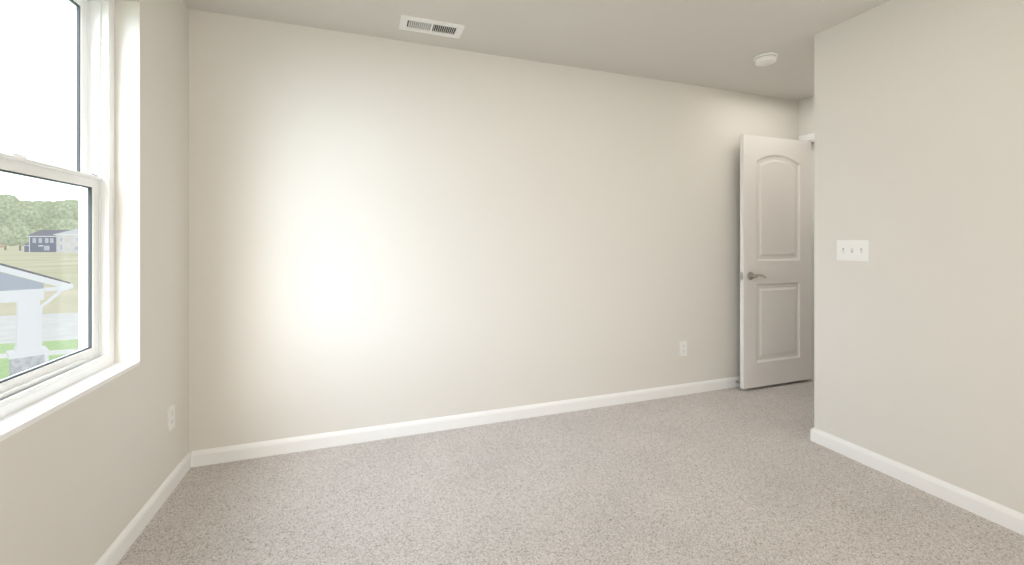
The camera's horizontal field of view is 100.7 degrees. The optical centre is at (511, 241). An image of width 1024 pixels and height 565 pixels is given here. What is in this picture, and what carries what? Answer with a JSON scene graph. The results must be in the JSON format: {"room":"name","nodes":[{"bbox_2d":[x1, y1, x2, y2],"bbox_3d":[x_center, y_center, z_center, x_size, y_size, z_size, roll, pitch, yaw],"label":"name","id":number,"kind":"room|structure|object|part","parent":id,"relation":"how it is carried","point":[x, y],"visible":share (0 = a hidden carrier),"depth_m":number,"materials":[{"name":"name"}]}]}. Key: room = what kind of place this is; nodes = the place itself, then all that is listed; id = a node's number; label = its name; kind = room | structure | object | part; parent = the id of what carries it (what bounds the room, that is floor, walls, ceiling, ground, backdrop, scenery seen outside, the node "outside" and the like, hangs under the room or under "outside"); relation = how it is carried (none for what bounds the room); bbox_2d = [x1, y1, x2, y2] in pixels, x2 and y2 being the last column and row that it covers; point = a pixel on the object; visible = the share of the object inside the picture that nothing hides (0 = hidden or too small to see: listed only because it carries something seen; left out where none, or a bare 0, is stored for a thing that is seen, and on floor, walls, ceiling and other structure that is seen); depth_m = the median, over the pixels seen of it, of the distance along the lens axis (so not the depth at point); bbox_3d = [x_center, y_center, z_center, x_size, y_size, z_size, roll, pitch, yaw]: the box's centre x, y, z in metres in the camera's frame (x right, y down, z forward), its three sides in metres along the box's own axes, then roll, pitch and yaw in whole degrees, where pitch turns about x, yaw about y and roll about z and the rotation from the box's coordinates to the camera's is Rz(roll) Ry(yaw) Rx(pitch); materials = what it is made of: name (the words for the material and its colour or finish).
{"room":"empty bedroom","nodes":[
{"label":"empty bedroom","id":0,"kind":"room"},
{"bbox_2d":[0,0,188,564],"bbox_3d":[-1.138,-0.020,0.301,0.190,2.440,4.320,0,0,-19],"label":"wall","id":1,"kind":"structure","parent":0,"point":[83,478],"depth_m":1.75,"materials":[{"name":"paint"}]},
{"bbox_2d":[0,0,113,418],"bbox_3d":[-1.521,-0.238,1.289,0.095,1.504,0.915,0,0,-19],"label":"window","id":2,"kind":"structure","parent":1,"relation":"in","point":[100,88],"depth_m":1.65,"materials":[{"name":"white plastic"}]},
{"bbox_3d":[-1.550,-0.581,1.279,0.006,0.659,0.751,0,0,-19],"label":"sash glass","id":3,"kind":"part","parent":2,"relation":"part of","materials":[{"name":"clear glass"}]},
{"bbox_3d":[-1.550,-0.581,1.279,0.029,0.731,0.823,0,0,-19],"label":"window sash upper","id":4,"kind":"part","parent":2,"relation":"part of","materials":[{"name":"white plastic"}]},
{"bbox_3d":[-1.518,0.101,1.290,0.006,0.630,0.751,0,0,-19],"label":"sash glass","id":5,"kind":"part","parent":2,"relation":"part of","materials":[{"name":"clear glass"}]},
{"bbox_2d":[0,169,91,382],"bbox_3d":[-1.512,0.101,1.292,0.010,0.624,0.745,0,0,-19],"label":"window sash lower gasket","id":6,"kind":"object","parent":2,"relation":"attached to","point":[89,278],"visible":1,"depth_m":1.64,"materials":[{"name":"grey"}]},
{"bbox_3d":[-1.512,0.098,1.292,0.043,0.729,0.823,0,0,-19],"label":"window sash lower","id":7,"kind":"part","parent":2,"relation":"part of","materials":[{"name":"white plastic"}]},
{"bbox_2d":[69,0,79,171],"bbox_3d":[-1.545,-0.581,1.281,0.010,0.653,0.745,0,0,-19],"label":"window sash upper gasket","id":8,"kind":"object","parent":2,"relation":"attached to","point":[77,85],"visible":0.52,"depth_m":1.63,"materials":[{"name":"grey"}]},
{"bbox_2d":[0,361,139,441],"bbox_3d":[-1.437,0.506,1.318,0.083,0.016,0.915,0,0,-19],"label":"window sill","id":9,"kind":"structure","parent":1,"relation":"attached to","point":[13,423],"depth_m":1.34,"materials":[{"name":"white paint"}]},
{"bbox_2d":[94,451,193,564],"bbox_3d":[-1.037,1.159,0.321,0.014,0.082,4.050,0,0,-19],"label":"baseboard","id":10,"kind":"structure","parent":1,"relation":"attached to","point":[130,533],"depth_m":1.78,"materials":[{"name":"white paint"}]},
{"bbox_2d":[167,403,174,432],"bbox_3d":[-1.643,0.850,2.047,0.009,0.115,0.070,0,0,-19],"label":"electrical outlet","id":11,"kind":"object","parent":1,"relation":"attached to","point":[170,417],"visible":1,"depth_m":2.04,"materials":[{"name":"white plastic"}]},
{"bbox_2d":[189,9,797,451],"bbox_3d":[1.100,-0.020,3.308,6.020,2.440,0.120,0,0,-19],"label":"wall","id":12,"kind":"structure","parent":0,"point":[385,231],"depth_m":2.69,"materials":[{"name":"paint"}]},
{"bbox_2d":[189,376,739,466],"bbox_3d":[0.404,1.159,2.997,4.500,0.082,0.020,0,0,-19],"label":"baseboard","id":13,"kind":"structure","parent":12,"relation":"attached to","point":[203,457],"depth_m":2.68,"materials":[{"name":"white paint"}]},
{"bbox_2d":[679,341,686,355],"bbox_3d":[1.343,0.840,3.325,0.070,0.115,0.009,0,0,-19],"label":"electrical outlet","id":14,"kind":"object","parent":12,"relation":"attached to","point":[682,348],"visible":1,"depth_m":3.32,"materials":[{"name":"white plastic"}]},
{"bbox_2d":[183,0,889,100],"bbox_3d":[1.675,-1.340,1.284,6.270,0.200,4.320,0,0,-19],"label":"ceiling","id":15,"kind":"structure","parent":0,"point":[719,44],"depth_m":2.48,"materials":[{"name":"white paint"}]},
{"bbox_2d":[399,15,464,38],"bbox_3d":[-0.464,-1.238,2.449,0.356,0.014,0.156,0,0,-19],"label":"ceiling vent","id":16,"kind":"object","parent":15,"relation":"in","point":[427,26],"visible":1,"depth_m":2.44,"materials":[{"name":"white metal"}]},
{"bbox_2d":[753,52,777,65],"bbox_3d":[1.705,-1.217,2.852,0.144,0.046,0.144,0,0,-19],"label":"smoke detector","id":17,"kind":"object","parent":15,"relation":"attached to","point":[766,59],"visible":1,"depth_m":2.81,"materials":[{"name":"white plastic"}]},
{"bbox_2d":[117,380,1023,564],"bbox_3d":[1.675,1.310,1.284,6.270,0.220,4.320,0,0,-19],"label":"floor","id":18,"kind":"structure","parent":0,"point":[741,476],"depth_m":1.95,"materials":[{"name":"beige carpet"}]},
{"bbox_2d":[798,96,813,139],"bbox_3d":[3.256,-0.020,1.837,0.120,2.440,4.080,0,0,-19],"label":"wall","id":19,"kind":"structure","parent":0,"point":[806,116],"depth_m":3.67,"materials":[{"name":"paint"}]},
{"bbox_2d":[799,133,813,379],"bbox_3d":[2.725,0.140,3.336,0.137,2.121,0.873,0,0,-19],"label":"door frame","id":20,"kind":"structure","parent":19,"relation":"attached to","point":[809,137],"depth_m":3.67,"materials":[{"name":"white paint"}]},
{"bbox_2d":[740,134,810,388],"bbox_3d":[2.199,0.162,3.522,0.780,2.032,0.155,0,0,-19],"label":"door","id":21,"kind":"structure","parent":20,"relation":"attached to","point":[775,260],"depth_m":3.49,"materials":[{"name":"white paint"}]},
{"bbox_2d":[814,0,1023,513],"bbox_3d":[2.844,-0.020,1.220,1.065,2.440,3.186,0,0,-19],"label":"wall","id":22,"kind":"structure","parent":0,"point":[919,186],"depth_m":2.04,"materials":[{"name":"paint"}]},
{"bbox_2d":[837,240,868,261],"bbox_3d":[1.876,0.050,2.344,0.022,0.115,0.162,0,0,-19],"label":"switch plate","id":23,"kind":"object","parent":22,"relation":"attached to","point":[852,250],"visible":1,"depth_m":2.34,"materials":[{"name":"white plastic"}]},
{"bbox_2d":[810,427,1023,535],"bbox_3d":[2.328,1.159,1.062,0.014,0.082,3.170,0,0,-19],"label":"baseboard","id":24,"kind":"structure","parent":22,"relation":"attached to","point":[983,507],"depth_m":2.03,"materials":[{"name":"white paint"}]},
{"label":"outside","id":25,"kind":"structure","parent":0,"visible":0},
{"bbox_2d":[0,354,66,379],"bbox_3d":[-168.052,4.300,-67.405,480.000,0.001,58.200,0,0,-19],"label":"lawn","id":26,"kind":"structure","parent":25,"point":[4,368],"depth_m":14.82,"materials":[{"name":"green plant"}]},
{"bbox_2d":[0,263,72,375],"bbox_3d":[-15.204,2.018,10.206,4.017,4.563,6.000,0,0,36],"label":"porch","id":27,"kind":"object","parent":26,"relation":"on","point":[13,291],"depth_m":10.99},
{"bbox_2d":[0,245,78,315],"bbox_3d":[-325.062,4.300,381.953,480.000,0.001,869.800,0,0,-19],"label":"field","id":28,"kind":"structure","parent":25,"point":[66,273],"depth_m":62.73,"materials":[{"name":"plant"}]},
{"bbox_2d":[0,194,44,250],"bbox_3d":[-231.175,-8.844,199.903,21.640,26.289,17.395,0,0,-19],"label":"tree","id":29,"kind":"object","parent":28,"relation":"on","point":[29,214],"depth_m":194.93,"materials":[{"name":"green plant"}]},
{"bbox_2d":[21,200,52,206],"bbox_3d":[-241.036,-8.268,215.199,21.832,25.436,20.595,0,0,-19],"label":"tree","id":30,"kind":"object","parent":28,"relation":"on","point":[36,202],"depth_m":213.54,"materials":[{"name":"green plant"}]},
{"bbox_2d":[40,206,51,229],"bbox_3d":[-222.556,-7.436,205.972,19.850,23.583,17.861,0,0,-19],"label":"tree","id":31,"kind":"object","parent":28,"relation":"on","point":[45,219],"depth_m":199.46,"materials":[{"name":"green plant"}]},
{"bbox_2d":[24,230,68,251],"bbox_3d":[-189.145,-0.250,174.475,14.700,9.100,10.050,0,0,0],"label":"house","id":32,"kind":"structure","parent":28,"relation":"on","point":[31,244],"depth_m":170.00,"materials":[{"name":"grey"}]},
{"bbox_2d":[46,200,78,229],"bbox_3d":[-205.286,-7.874,201.112,19.818,24.347,16.621,0,0,-19],"label":"tree","id":33,"kind":"object","parent":28,"relation":"on","point":[63,212],"depth_m":194.39,"materials":[{"name":"green plant"}]},
{"bbox_2d":[53,229,78,252],"bbox_3d":[-166.737,-0.350,164.485,11.400,9.300,10.030,0,0,0],"label":"house","id":34,"kind":"structure","parent":28,"relation":"on","point":[70,240],"depth_m":160.00,"materials":[{"name":"white"}]},
{"bbox_2d":[64,199,78,203],"bbox_3d":[-209.603,-9.079,209.865,22.518,26.757,21.044,0,0,-19],"label":"tree","id":35,"kind":"object","parent":28,"relation":"on","point":[76,201],"depth_m":205.02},
{"bbox_2d":[0,349,78,358],"bbox_3d":[-177.799,4.300,-39.509,480.000,0.001,0.900,0,0,-19],"label":"path","id":36,"kind":"structure","parent":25,"point":[55,352],"depth_m":16.42,"materials":[{"name":"grey concrete"}]},
{"bbox_2d":[0,312,78,343],"bbox_3d":[-180.124,4.300,-32.854,480.000,0.001,9.000,0,0,-19],"label":"street","id":37,"kind":"structure","parent":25,"point":[71,317],"depth_m":21.19,"materials":[{"name":"grey asphalt"}]},
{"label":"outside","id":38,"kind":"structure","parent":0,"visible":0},
{"bbox_2d":[0,339,78,353],"bbox_3d":[-178.294,4.300,-38.093,480.000,0.001,2.100,0,0,-19],"label":"verge","id":39,"kind":"structure","parent":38,"point":[6,347],"depth_m":17.52,"materials":[{"name":"green plant"}]}
]}

